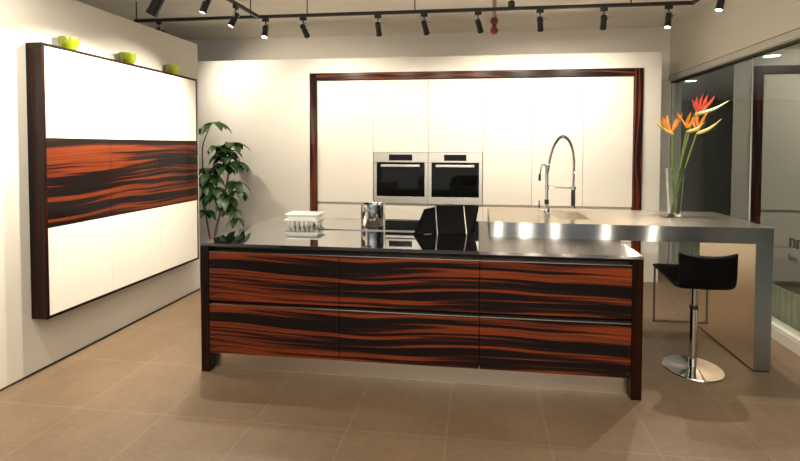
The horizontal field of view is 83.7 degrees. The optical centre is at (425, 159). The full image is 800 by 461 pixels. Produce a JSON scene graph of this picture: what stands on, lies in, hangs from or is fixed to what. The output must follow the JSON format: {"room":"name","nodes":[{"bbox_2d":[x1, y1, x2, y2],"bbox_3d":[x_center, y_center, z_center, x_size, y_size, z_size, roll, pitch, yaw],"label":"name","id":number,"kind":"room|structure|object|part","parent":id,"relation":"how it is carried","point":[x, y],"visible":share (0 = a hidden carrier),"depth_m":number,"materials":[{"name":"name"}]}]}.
{"room":"kitchen","nodes":[
{"label":"kitchen","id":0,"kind":"room"},
{"bbox_2d":[0,0,199,388],"bbox_3d":[-3.078,0.202,1.216,0.140,2.756,7.676,0,2,7],"label":"wall","id":1,"kind":"structure","parent":0,"point":[28,345],"depth_m":3.21,"materials":[{"name":"paint"}]},
{"bbox_2d":[0,288,199,390],"bbox_3d":[-3.004,1.572,1.294,0.006,0.012,7.570,0,2,7],"label":"baseboard","id":2,"kind":"structure","parent":1,"relation":"attached to","point":[29,375],"depth_m":3.61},
{"bbox_2d":[25,42,198,319],"bbox_3d":[-2.616,0.134,3.959,0.126,1.939,1.711,0,2,7],"label":"upper cabinet","id":3,"kind":"object","parent":1,"relation":"attached to","point":[113,144],"visible":1,"depth_m":3.61,"materials":[{"name":"white paint"}]},
{"bbox_3d":[-2.716,0.158,3.120,0.126,1.939,0.020,0,2,7],"label":"panel","id":4,"kind":"part","parent":3,"relation":"part of","materials":[{"name":"brown wood"}]},
{"bbox_2d":[58,36,79,49],"bbox_3d":[-2.679,-0.866,3.345,0.130,0.095,0.130,0,2,7],"label":"bowl","id":5,"kind":"object","parent":3,"relation":"on","point":[69,42],"visible":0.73,"depth_m":3.30,"materials":[{"name":"ceramic"}]},
{"bbox_3d":[-2.629,-0.478,3.376,0.019,0.640,0.543,0,2,7],"label":"door","id":6,"kind":"part","parent":3,"relation":"part of","materials":[{"name":"white paint"}]},
{"bbox_3d":[-2.631,0.160,3.395,0.019,0.633,0.543,0,2,7],"label":"door","id":7,"kind":"part","parent":3,"relation":"part of","materials":[{"name":"brown wood"}]},
{"bbox_3d":[-2.633,0.788,3.413,0.019,0.620,0.543,0,2,7],"label":"door","id":8,"kind":"part","parent":3,"relation":"part of","materials":[{"name":"white paint"}]},
{"bbox_3d":[-2.613,-0.825,3.932,0.126,0.020,1.671,0,2,7],"label":"panel","id":9,"kind":"part","parent":3,"relation":"part of","materials":[{"name":"white laminate"}]},
{"bbox_3d":[-2.620,1.093,3.987,0.126,0.020,1.671,0,2,7],"label":"panel","id":10,"kind":"part","parent":3,"relation":"part of","materials":[{"name":"white laminate"}]},
{"bbox_2d":[119,52,136,63],"bbox_3d":[-2.612,-0.882,3.907,0.130,0.095,0.130,0,2,7],"label":"bowl","id":11,"kind":"object","parent":3,"relation":"on","point":[128,57],"visible":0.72,"depth_m":3.86,"materials":[{"name":"ceramic"}]},
{"bbox_3d":[-2.563,-0.494,3.929,0.019,0.640,0.567,0,2,7],"label":"door","id":12,"kind":"part","parent":3,"relation":"part of","materials":[{"name":"white paint"}]},
{"bbox_3d":[-2.565,0.144,3.947,0.019,0.633,0.567,0,2,7],"label":"door","id":13,"kind":"part","parent":3,"relation":"part of","materials":[{"name":"brown wood"}]},
{"bbox_3d":[-2.567,0.773,3.966,0.019,0.620,0.567,0,2,7],"label":"door","id":14,"kind":"part","parent":3,"relation":"part of","materials":[{"name":"white paint"}]},
{"bbox_2d":[165,64,179,73],"bbox_3d":[-2.544,-0.898,4.478,0.130,0.095,0.130,0,2,7],"label":"bowl","id":15,"kind":"object","parent":3,"relation":"on","point":[171,68],"visible":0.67,"depth_m":4.43,"materials":[{"name":"ceramic"}]},
{"bbox_3d":[-2.497,-0.510,4.488,0.019,0.640,0.555,0,2,7],"label":"door","id":16,"kind":"part","parent":3,"relation":"part of","materials":[{"name":"white paint"}]},
{"bbox_3d":[-2.499,0.128,4.506,0.019,0.633,0.555,0,2,7],"label":"door","id":17,"kind":"part","parent":3,"relation":"part of","materials":[{"name":"brown wood"}]},
{"bbox_3d":[-2.501,0.757,4.525,0.019,0.620,0.555,0,2,7],"label":"door","id":18,"kind":"part","parent":3,"relation":"part of","materials":[{"name":"white paint"}]},
{"bbox_3d":[-2.517,0.110,4.799,0.126,1.939,0.020,0,2,7],"label":"panel","id":19,"kind":"part","parent":3,"relation":"part of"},
{"bbox_2d":[76,0,712,39],"bbox_3d":[-1.554,-1.694,1.829,8.860,0.100,9.360,0,2,7],"label":"ceiling","id":20,"kind":"structure","parent":0,"point":[645,16],"depth_m":5.43,"materials":[{"name":"paint"}]},
{"bbox_2d":[226,0,258,17],"bbox_3d":[-2.140,-1.530,1.738,0.032,0.226,6.033,0,2,7],"label":"track","id":21,"kind":"object","parent":20,"relation":"hanging from","point":[242,7],"visible":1,"depth_m":4.44,"materials":[{"name":"black metal"}]},
{"bbox_2d":[145,0,164,17],"bbox_3d":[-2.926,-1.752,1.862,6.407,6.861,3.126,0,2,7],"label":"track spotlight","id":22,"kind":"object","parent":21,"relation":"attached to","point":[155,6],"visible":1,"depth_m":3.27,"materials":[{"name":"black metal"}]},
{"bbox_2d":[198,0,211,14],"bbox_3d":[-1.897,-1.364,3.853,0.071,0.226,0.125,2,2,40],"label":"track spotlight","id":23,"kind":"object","parent":21,"relation":"hanging from","point":[205,4],"visible":1,"depth_m":3.82,"materials":[{"name":"black metal"}]},
{"bbox_2d":[227,4,239,27],"bbox_3d":[-1.846,-1.378,4.306,0.071,0.224,0.135,2,2,40],"label":"track spotlight","id":24,"kind":"object","parent":21,"relation":"hanging from","point":[235,16],"visible":1,"depth_m":4.28,"materials":[{"name":"black metal"}]},
{"bbox_2d":[134,0,693,22],"bbox_3d":[-0.327,-1.607,4.577,5.810,0.226,0.032,0,2,7],"label":"track","id":25,"kind":"object","parent":20,"relation":"hanging from","point":[639,4],"visible":0.88,"depth_m":4.53,"materials":[{"name":"black metal"}]},
{"bbox_2d":[156,21,167,33],"bbox_3d":[-2.897,-1.434,4.909,0.075,0.154,0.123,2,2,41],"label":"track spotlight","id":26,"kind":"object","parent":25,"relation":"hanging from","point":[159,23],"visible":0.58,"depth_m":4.88,"materials":[{"name":"black metal"}]},
{"bbox_2d":[261,18,271,38],"bbox_3d":[-1.701,-1.389,4.731,0.094,0.226,0.105,2,2,40],"label":"track spotlight","id":27,"kind":"object","parent":25,"relation":"hanging from","point":[265,27],"visible":1,"depth_m":4.72,"materials":[{"name":"black metal"}]},
{"bbox_2d":[300,17,309,37],"bbox_3d":[-1.269,-1.398,4.731,0.103,0.206,0.146,0,2,7],"label":"track spotlight","id":28,"kind":"object","parent":25,"relation":"hanging from","point":[303,27],"visible":1,"depth_m":4.69,"materials":[{"name":"black metal"}]},
{"bbox_2d":[374,14,383,36],"bbox_3d":[-0.490,-1.389,4.636,0.098,0.212,0.135,0,2,-20],"label":"track spotlight","id":29,"kind":"object","parent":25,"relation":"hanging from","point":[377,24],"visible":1,"depth_m":4.60,"materials":[{"name":"black metal"}]},
{"bbox_2d":[421,13,430,35],"bbox_3d":[0.006,-1.385,4.575,0.103,0.214,0.136,0,2,7],"label":"track spotlight","id":30,"kind":"object","parent":25,"relation":"hanging from","point":[424,22],"visible":1,"depth_m":4.54,"materials":[{"name":"black metal"}]},
{"bbox_2d":[475,11,484,33],"bbox_3d":[0.549,-1.386,4.514,0.103,0.204,0.144,0,2,7],"label":"track spotlight","id":31,"kind":"object","parent":25,"relation":"hanging from","point":[478,21],"visible":1,"depth_m":4.47,"materials":[{"name":"black metal"}]},
{"bbox_2d":[508,0,514,6],"bbox_3d":[0.856,-1.546,4.438,0.068,0.056,0.068,0,2,7],"label":"power feed","id":32,"kind":"object","parent":25,"relation":"on","point":[511,3],"visible":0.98,"depth_m":4.41,"materials":[{"name":"black metal"}]},
{"bbox_2d":[536,9,546,31],"bbox_3d":[1.153,-1.382,4.443,0.103,0.205,0.145,0,2,7],"label":"track spotlight","id":33,"kind":"object","parent":25,"relation":"hanging from","point":[540,18],"visible":1,"depth_m":4.40,"materials":[{"name":"black metal"}]},
{"bbox_2d":[600,7,610,29],"bbox_3d":[1.756,-1.378,4.372,0.103,0.205,0.145,0,2,7],"label":"track spotlight","id":34,"kind":"object","parent":25,"relation":"hanging from","point":[604,16],"visible":1,"depth_m":4.33,"materials":[{"name":"black metal"}]},
{"bbox_2d":[664,5,675,28],"bbox_3d":[2.331,-1.362,4.263,0.117,0.226,0.071,-1,2,-26],"label":"track spotlight","id":35,"kind":"object","parent":25,"relation":"hanging from","point":[668,15],"visible":1,"depth_m":4.25,"materials":[{"name":"black metal"}]},
{"bbox_2d":[490,0,497,34],"bbox_3d":[0.724,-1.517,4.686,0.084,0.405,0.084,0,2,7],"label":"pipe","id":36,"kind":"object","parent":20,"relation":"hanging from","point":[494,20],"visible":0.98,"depth_m":4.67,"materials":[{"name":"red metal"}]},
{"bbox_3d":[2.184,-1.501,1.225,0.032,0.226,6.033,0,2,7],"label":"track","id":37,"kind":"object","parent":20,"relation":"hanging from","visible":0},
{"bbox_2d":[714,0,724,11],"bbox_3d":[2.472,-1.346,3.729,0.076,0.226,0.118,2,2,44],"label":"track spotlight","id":38,"kind":"object","parent":37,"relation":"hanging from","point":[719,7],"visible":1,"depth_m":3.70,"materials":[{"name":"black metal"}]},
{"bbox_2d":[0,215,799,460],"bbox_3d":[1.141,1.558,4.191,13.700,0.100,14.500,0,2,7],"label":"floor","id":39,"kind":"structure","parent":0,"point":[142,391],"depth_m":2.74,"materials":[{"name":"tile"}]},
{"bbox_2d":[200,246,215,371],"bbox_3d":[-1.512,1.055,3.793,0.062,0.910,1.207,0,2,7],"label":"end panel","id":40,"kind":"object","parent":39,"relation":"on","point":[208,358],"visible":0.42,"depth_m":3.20,"materials":[{"name":"brown wood"}]},
{"bbox_2d":[198,121,251,239],"bbox_3d":[-2.491,0.497,5.429,0.728,1.925,0.477,0,2,7],"label":"potted plant","id":41,"kind":"object","parent":39,"relation":"on","point":[227,203],"visible":0.88,"depth_m":5.35,"materials":[{"name":"green plant"}]},
{"bbox_3d":[-2.680,0.377,5.481,0.153,1.565,0.030,1,2,11],"label":"stem","id":42,"kind":"part","parent":41,"relation":"part of","materials":[{"name":"green plant"}]},
{"bbox_3d":[-2.486,0.490,5.427,0.264,1.342,0.034,0,2,7],"label":"stem","id":43,"kind":"part","parent":41,"relation":"part of","materials":[{"name":"green plant"}]},
{"bbox_2d":[209,246,340,359],"bbox_3d":[-1.004,0.991,3.730,0.960,0.775,1.198,0,2,7],"label":"drawer unit","id":44,"kind":"object","parent":39,"relation":"on","point":[278,302],"visible":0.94,"depth_m":3.13,"materials":[{"name":"brown wood"}]},
{"bbox_3d":[-1.072,0.837,3.142,0.957,0.345,0.022,0,2,7],"label":"drawer","id":45,"kind":"part","parent":44,"relation":"part of","materials":[{"name":"brown wood"}]},
{"bbox_3d":[-1.071,0.651,3.145,0.957,0.026,0.040,0,2,7],"label":"grip rail","id":46,"kind":"part","parent":44,"relation":"part of","materials":[{"name":"brown metal"}]},
{"bbox_3d":[-1.073,1.217,3.153,0.957,0.349,0.022,0,2,7],"label":"drawer","id":47,"kind":"part","parent":44,"relation":"part of","materials":[{"name":"brown wood"}]},
{"bbox_3d":[-1.072,1.029,3.156,0.957,0.026,0.040,0,2,7],"label":"grip rail","id":48,"kind":"part","parent":44,"relation":"part of","materials":[{"name":"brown metal"}]},
{"bbox_2d":[200,217,478,254],"bbox_3d":[-0.559,0.596,3.667,1.978,0.021,1.207,0,2,7],"label":"countertop","id":49,"kind":"structure","parent":44,"relation":"on","point":[275,232],"depth_m":3.31,"materials":[{"name":"black stone"}]},
{"bbox_2d":[284,211,324,226],"bbox_3d":[-1.062,0.522,3.919,0.308,0.110,0.176,0,2,7],"label":"egg carton","id":50,"kind":"object","parent":49,"relation":"on","point":[313,217],"visible":1,"depth_m":3.85,"materials":[{"name":"white ceramic"}]},
{"bbox_3d":[-1.058,0.476,3.917,0.300,0.018,0.176,0,2,7],"label":"lid","id":51,"kind":"part","parent":50,"relation":"part of","materials":[{"name":"white ceramic"}]},
{"bbox_2d":[315,219,418,231],"bbox_3d":[-0.410,0.576,3.917,0.970,0.007,0.511,0,2,7],"label":"cooktop","id":52,"kind":"object","parent":49,"relation":"in","point":[336,224],"visible":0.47,"depth_m":3.87,"materials":[{"name":"black glass"}]},
{"bbox_2d":[360,202,385,227],"bbox_3d":[-0.455,0.479,3.871,0.224,0.191,0.257,0,2,-18],"label":"stock pot","id":53,"kind":"object","parent":52,"relation":"on","point":[372,213],"visible":1,"depth_m":3.78,"materials":[{"name":"silver metal"}]},
{"bbox_2d":[414,205,478,235],"bbox_3d":[0.173,0.483,3.564,0.531,0.214,0.231,0,2,1],"label":"cookbook stand","id":54,"kind":"object","parent":49,"relation":"on","point":[449,219],"visible":1,"depth_m":3.59,"materials":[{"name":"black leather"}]},
{"bbox_2d":[317,80,373,218],"bbox_3d":[-1.012,0.208,6.051,0.743,2.476,0.550,0,2,7],"label":"tall cabinet","id":55,"kind":"object","parent":39,"relation":"on","point":[345,154],"visible":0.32,"depth_m":5.77,"materials":[{"name":"white laminate"}]},
{"bbox_3d":[-1.045,0.784,5.805,0.739,0.394,0.020,0,2,7],"label":"drawer","id":56,"kind":"part","parent":55,"relation":"part of","materials":[{"name":"white paint"}]},
{"bbox_2d":[373,79,431,219],"bbox_3d":[-0.289,0.213,5.965,0.712,2.476,0.550,0,2,7],"label":"tall cabinet","id":57,"kind":"object","parent":39,"relation":"on","point":[400,107],"visible":0.37,"depth_m":5.67,"materials":[{"name":"white laminate"}]},
{"bbox_3d":[-0.318,-0.554,5.680,0.708,0.922,0.020,0,2,7],"label":"door","id":58,"kind":"part","parent":57,"relation":"part of","materials":[{"name":"white paint"}]},
{"bbox_2d":[374,152,430,203],"bbox_3d":[-0.292,0.231,5.912,0.702,0.652,0.557,0,2,7],"label":"oven","id":59,"kind":"object","parent":57,"relation":"in","point":[399,177],"visible":0.92,"depth_m":5.68,"materials":[{"name":"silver metal"}]},
{"bbox_3d":[-0.321,0.079,5.655,0.502,0.030,0.049,0,2,7],"label":"handle","id":60,"kind":"part","parent":59,"relation":"part of","materials":[{"name":"metal"}]},
{"bbox_3d":[-0.318,0.257,5.692,0.616,0.432,0.018,0,2,7],"label":"glass","id":61,"kind":"part","parent":59,"relation":"part of","materials":[{"name":"black glass"}]},
{"bbox_3d":[-0.317,-0.027,5.684,0.702,0.124,0.022,0,2,7],"label":"control panel","id":62,"kind":"part","parent":59,"relation":"part of","materials":[{"name":"metal"}]},
{"bbox_3d":[-0.322,0.789,5.719,0.708,0.394,0.020,0,2,7],"label":"drawer","id":63,"kind":"part","parent":57,"relation":"part of","materials":[{"name":"white paint"}]},
{"bbox_2d":[339,250,479,368],"bbox_3d":[-0.048,0.998,3.617,0.962,0.775,1.198,0,2,7],"label":"drawer unit","id":64,"kind":"object","parent":39,"relation":"on","point":[408,308],"visible":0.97,"depth_m":3.02,"materials":[{"name":"brown wood"}]},
{"bbox_3d":[-0.117,0.844,3.028,0.959,0.345,0.022,0,2,7],"label":"drawer","id":65,"kind":"part","parent":64,"relation":"part of","materials":[{"name":"brown wood"}]},
{"bbox_3d":[-0.115,0.657,3.032,0.959,0.026,0.040,0,2,7],"label":"grip rail","id":66,"kind":"part","parent":64,"relation":"part of","materials":[{"name":"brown metal"}]},
{"bbox_3d":[-0.118,1.223,3.039,0.959,0.349,0.022,0,2,7],"label":"drawer","id":67,"kind":"part","parent":64,"relation":"part of","materials":[{"name":"brown wood"}]},
{"bbox_3d":[-0.117,1.035,3.043,0.959,0.026,0.040,0,2,7],"label":"grip rail","id":68,"kind":"part","parent":64,"relation":"part of","materials":[{"name":"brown metal"}]},
{"bbox_2d":[216,353,626,393],"bbox_3d":[-0.108,1.468,3.113,2.890,0.133,0.015,0,2,7],"label":"plinth","id":69,"kind":"object","parent":39,"relation":"on","point":[306,365],"visible":0.64,"depth_m":3.09,"materials":[{"name":"metal"}]},
{"bbox_2d":[428,78,482,220],"bbox_3d":[0.406,0.218,5.883,0.686,2.476,0.550,0,2,7],"label":"tall cabinet","id":70,"kind":"object","parent":39,"relation":"on","point":[455,124],"visible":0.38,"depth_m":5.59,"materials":[{"name":"white laminate"}]},
{"bbox_2d":[428,152,481,204],"bbox_3d":[0.399,0.235,5.830,0.680,0.652,0.557,0,2,7],"label":"oven","id":71,"kind":"object","parent":70,"relation":"in","point":[453,177],"visible":1,"depth_m":5.60,"materials":[{"name":"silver metal"}]},
{"bbox_3d":[0.369,0.083,5.574,0.480,0.030,0.049,0,2,7],"label":"handle","id":72,"kind":"part","parent":71,"relation":"part of","materials":[{"name":"metal"}]},
{"bbox_3d":[0.373,-0.022,5.602,0.680,0.124,0.022,0,2,7],"label":"control panel","id":73,"kind":"part","parent":71,"relation":"part of","materials":[{"name":"metal"}]},
{"bbox_3d":[0.372,0.262,5.610,0.594,0.432,0.018,0,2,7],"label":"glass","id":74,"kind":"part","parent":71,"relation":"part of","materials":[{"name":"black glass"}]},
{"bbox_3d":[0.373,0.794,5.636,0.682,0.394,0.020,0,2,7],"label":"drawer","id":75,"kind":"part","parent":70,"relation":"part of","materials":[{"name":"white paint"}]},
{"bbox_3d":[0.378,-0.549,5.597,0.682,0.922,0.020,0,2,7],"label":"door","id":76,"kind":"part","parent":70,"relation":"part of","materials":[{"name":"white paint"}]},
{"bbox_2d":[309,68,643,253],"bbox_3d":[0.546,0.181,5.620,4.118,2.566,0.132,0,2,7],"label":"cabinet surround","id":77,"kind":"object","parent":39,"relation":"on","point":[638,73],"visible":0.64,"depth_m":5.45,"materials":[{"name":"brown wood"}]},
{"bbox_2d":[482,78,532,220],"bbox_3d":[1.045,0.222,5.807,0.599,2.476,0.550,0,2,7],"label":"tall cabinet","id":78,"kind":"object","parent":39,"relation":"on","point":[507,102],"visible":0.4,"depth_m":5.52,"materials":[{"name":"white laminate"}]},
{"bbox_3d":[1.012,0.798,5.560,0.595,0.394,0.020,0,2,7],"label":"drawer","id":79,"kind":"part","parent":78,"relation":"part of","materials":[{"name":"white paint"}]},
{"bbox_2d":[479,255,631,377],"bbox_3d":[0.911,1.004,3.503,0.967,0.775,1.198,0,2,7],"label":"drawer unit","id":80,"kind":"object","parent":39,"relation":"on","point":[538,314],"visible":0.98,"depth_m":2.91,"materials":[{"name":"brown wood"}]},
{"bbox_3d":[0.841,1.230,2.925,0.964,0.349,0.022,0,2,7],"label":"drawer","id":81,"kind":"part","parent":80,"relation":"part of","materials":[{"name":"brown wood"}]},
{"bbox_3d":[0.842,1.042,2.929,0.964,0.026,0.040,0,2,7],"label":"grip rail","id":82,"kind":"part","parent":80,"relation":"part of","materials":[{"name":"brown metal"}]},
{"bbox_3d":[0.842,0.850,2.914,0.964,0.345,0.022,0,2,7],"label":"drawer","id":83,"kind":"part","parent":80,"relation":"part of","materials":[{"name":"brown wood"}]},
{"bbox_3d":[0.843,0.664,2.918,0.964,0.026,0.040,0,2,7],"label":"grip rail","id":84,"kind":"part","parent":80,"relation":"part of","materials":[{"name":"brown metal"}]},
{"bbox_2d":[479,221,643,259],"bbox_3d":[0.942,0.607,3.488,1.040,0.021,1.207,0,2,7],"label":"countertop","id":85,"kind":"structure","parent":80,"relation":"on","point":[543,247],"depth_m":3.07,"materials":[{"name":"silver metal"}]},
{"bbox_2d":[531,77,583,208],"bbox_3d":[1.645,0.226,5.736,0.606,2.476,0.550,0,2,7],"label":"tall cabinet","id":86,"kind":"object","parent":39,"relation":"on","point":[557,102],"visible":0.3,"depth_m":5.45,"materials":[{"name":"white laminate"}]},
{"bbox_2d":[582,76,633,247],"bbox_3d":[2.233,0.230,5.666,0.578,2.476,0.550,0,2,7],"label":"tall cabinet","id":87,"kind":"object","parent":39,"relation":"on","point":[607,101],"visible":0.44,"depth_m":5.38,"materials":[{"name":"white laminate"}]},
{"bbox_3d":[2.200,0.806,5.419,0.574,0.394,0.020,0,2,7],"label":"drawer","id":88,"kind":"part","parent":87,"relation":"part of","materials":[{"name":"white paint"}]},
{"bbox_2d":[488,208,773,371],"bbox_3d":[1.539,0.999,3.723,2.013,1.047,0.813,0,2,7],"label":"breakfast bar","id":89,"kind":"object","parent":39,"relation":"on","point":[739,318],"visible":0.96,"depth_m":3.36,"materials":[{"name":"metal"}]},
{"bbox_2d":[538,135,575,214],"bbox_3d":[1.122,0.131,3.803,0.312,0.680,0.060,0,2,4],"label":"kitchen faucet","id":90,"kind":"object","parent":89,"relation":"on","point":[546,209],"visible":1,"depth_m":3.79,"materials":[{"name":"silver metal"}]},
{"bbox_3d":[1.006,0.103,3.812,0.071,0.140,0.017,0,2,7],"label":"filler spout","id":91,"kind":"part","parent":90,"relation":"part of","materials":[{"name":"silver metal"}]},
{"bbox_3d":[1.149,0.238,3.799,0.257,0.036,0.042,0,2,7],"label":"holder arm","id":92,"kind":"part","parent":90,"relation":"part of","materials":[{"name":"silver metal"}]},
{"bbox_2d":[550,211,589,219],"bbox_3d":[1.211,0.530,3.775,0.261,0.113,0.438,0,2,7],"label":"sink basin","id":93,"kind":"object","parent":89,"relation":"in","point":[558,215],"depth_m":3.98,"materials":[{"name":"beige metal"}]},
{"bbox_2d":[665,168,685,216],"bbox_3d":[2.094,0.274,3.738,0.149,0.404,0.149,0,2,7],"label":"flower vase","id":94,"kind":"object","parent":89,"relation":"on","point":[675,177],"visible":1,"depth_m":3.69,"materials":[{"name":"clear glass"}]},
{"bbox_2d":[652,113,682,167],"bbox_3d":[2.016,0.028,3.739,0.256,0.841,0.040,0,2,-2],"label":"flower","id":95,"kind":"object","parent":94,"relation":"in","point":[664,122],"visible":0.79,"depth_m":3.72,"materials":[{"name":"orange plant"}]},
{"bbox_3d":[2.086,0.114,3.736,0.057,0.671,0.017,0,2,-1],"label":"stem","id":96,"kind":"part","parent":95,"relation":"part of","materials":[{"name":"green plant"}]},
{"bbox_2d":[677,112,703,167],"bbox_3d":[2.187,0.025,3.705,0.219,0.851,0.043,1,2,15],"label":"flower","id":97,"kind":"object","parent":94,"relation":"in","point":[687,125],"visible":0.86,"depth_m":3.71,"materials":[{"name":"orange plant"}]},
{"bbox_3d":[2.129,0.104,3.724,0.105,0.692,0.019,0,2,-3],"label":"stem","id":98,"kind":"part","parent":97,"relation":"part of","materials":[{"name":"green plant"}]},
{"bbox_2d":[684,111,719,167],"bbox_3d":[2.251,0.020,3.719,0.366,0.862,0.056,1,2,14],"label":"flower","id":99,"kind":"object","parent":94,"relation":"in","point":[696,123],"visible":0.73,"depth_m":3.70,"materials":[{"name":"orange plant"}]},
{"bbox_3d":[2.164,0.114,3.732,0.194,0.673,0.017,0,2,10],"label":"stem","id":100,"kind":"part","parent":99,"relation":"part of","materials":[{"name":"green plant"}]},
{"bbox_2d":[681,92,727,165],"bbox_3d":[2.303,-0.055,3.729,0.428,1.011,0.052,0,2,7],"label":"flower","id":101,"kind":"object","parent":94,"relation":"in","point":[696,105],"visible":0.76,"depth_m":3.73,"materials":[{"name":"red plant"}]},
{"bbox_3d":[2.177,0.030,3.758,0.174,0.837,0.021,0,2,1],"label":"stem","id":102,"kind":"part","parent":101,"relation":"part of","materials":[{"name":"green plant"}]},
{"bbox_3d":[2.481,1.057,3.612,0.117,0.918,0.813,0,2,7],"label":"leg panel","id":103,"kind":"part","parent":89,"relation":"part of","materials":[{"name":"metal"}]},
{"bbox_2d":[627,259,643,400],"bbox_3d":[1.424,1.075,3.445,0.066,0.910,1.207,0,2,7],"label":"end panel","id":104,"kind":"object","parent":39,"relation":"on","point":[634,383],"visible":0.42,"depth_m":2.85,"materials":[{"name":"brown wood"}]},
{"bbox_2d":[652,252,738,382],"bbox_3d":[1.978,1.085,3.266,0.428,0.903,0.559,0,2,7],"label":"bar stool","id":105,"kind":"object","parent":39,"relation":"on","point":[694,272],"visible":1,"depth_m":3.12,"materials":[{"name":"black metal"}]},
{"bbox_3d":[1.962,1.527,3.274,0.400,0.020,0.400,0,2,7],"label":"plate","id":106,"kind":"part","parent":105,"relation":"part of","materials":[{"name":"silver metal"}]},
{"bbox_2d":[682,242,799,331],"bbox_3d":[3.000,1.385,2.340,0.025,0.365,7.275,0,2,7],"label":"panel","id":107,"kind":"object","parent":39,"relation":"on","point":[785,304],"visible":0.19,"depth_m":3.95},
{"bbox_2d":[197,52,661,281],"bbox_3d":[-0.916,0.068,6.069,7.551,2.756,0.620,0,2,7],"label":"wall","id":108,"kind":"structure","parent":0,"point":[264,104],"depth_m":5.85,"materials":[{"name":"paint"}]},
{"bbox_2d":[186,27,681,261],"bbox_3d":[-1.013,-0.171,6.473,8.860,3.210,0.100,0,2,7],"label":"wall","id":109,"kind":"structure","parent":0,"point":[654,39],"depth_m":6.21,"materials":[{"name":"beige paint"}]},
{"bbox_2d":[658,78,669,263],"bbox_3d":[2.820,0.194,5.962,0.798,2.535,0.030,0,2,7],"label":"trim","id":110,"kind":"structure","parent":109,"relation":"attached to","point":[665,83],"depth_m":5.90,"materials":[{"name":"grey metal"}]},
{"bbox_2d":[667,262,799,355],"bbox_3d":[2.749,1.548,1.360,0.160,0.095,9.260,0,2,7],"label":"sill","id":111,"kind":"structure","parent":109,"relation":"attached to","point":[777,335],"depth_m":3.67,"materials":[{"name":"paint"}]},
{"bbox_2d":[669,0,799,81],"bbox_3d":[2.758,-1.254,1.278,0.160,0.720,9.260,0,2,7],"label":"wall","id":112,"kind":"structure","parent":0,"point":[705,35],"depth_m":4.52,"materials":[{"name":"paint"}]},
{"bbox_2d":[667,38,799,342],"bbox_3d":[2.721,0.303,1.327,0.085,2.395,9.260,0,2,7],"label":"window","id":113,"kind":"structure","parent":112,"relation":"in","point":[775,324],"depth_m":4.21,"materials":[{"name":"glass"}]},
{"bbox_3d":[3.265,0.173,5.883,0.060,2.355,0.019,0,2,7],"label":"post","id":114,"kind":"part","parent":113,"relation":"part of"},
{"bbox_3d":[2.717,1.490,1.362,0.085,0.020,9.260,0,2,7],"label":"sill rail","id":115,"kind":"part","parent":113,"relation":"part of","materials":[{"name":"grey metal"}]},
{"bbox_3d":[2.727,-0.884,1.293,0.060,0.020,9.260,0,2,7],"label":"head rail","id":116,"kind":"part","parent":113,"relation":"part of","materials":[{"name":"grey metal"}]},
{"bbox_2d":[668,28,799,80],"bbox_3d":[2.669,-0.930,1.298,0.018,0.064,9.260,0,2,7],"label":"trim","id":117,"kind":"structure","parent":112,"relation":"attached to","point":[793,34],"depth_m":4.23,"materials":[{"name":"beige paint"}]},
{"bbox_2d":[680,100,799,216],"bbox_3d":[6.395,-0.042,10.774,4.840,2.750,0.100,0,2,7],"label":"wall","id":118,"kind":"structure","parent":0,"point":[717,172],"depth_m":10.58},
{"bbox_2d":[682,44,799,100],"bbox_3d":[5.550,-1.261,3.586,4.840,0.100,14.500,0,2,7],"label":"ceiling","id":119,"kind":"structure","parent":0,"point":[775,78],"depth_m":7.50,"materials":[{"name":"grey paint"}]},
{"bbox_2d":[762,54,781,57],"bbox_3d":[4.253,-1.268,5.473,0.210,0.004,0.210,0,2,7],"label":"recessed light","id":120,"kind":"object","parent":119,"relation":"in","point":[773,55],"visible":1,"depth_m":5.48,"materials":[{"name":"white"}]}
]}

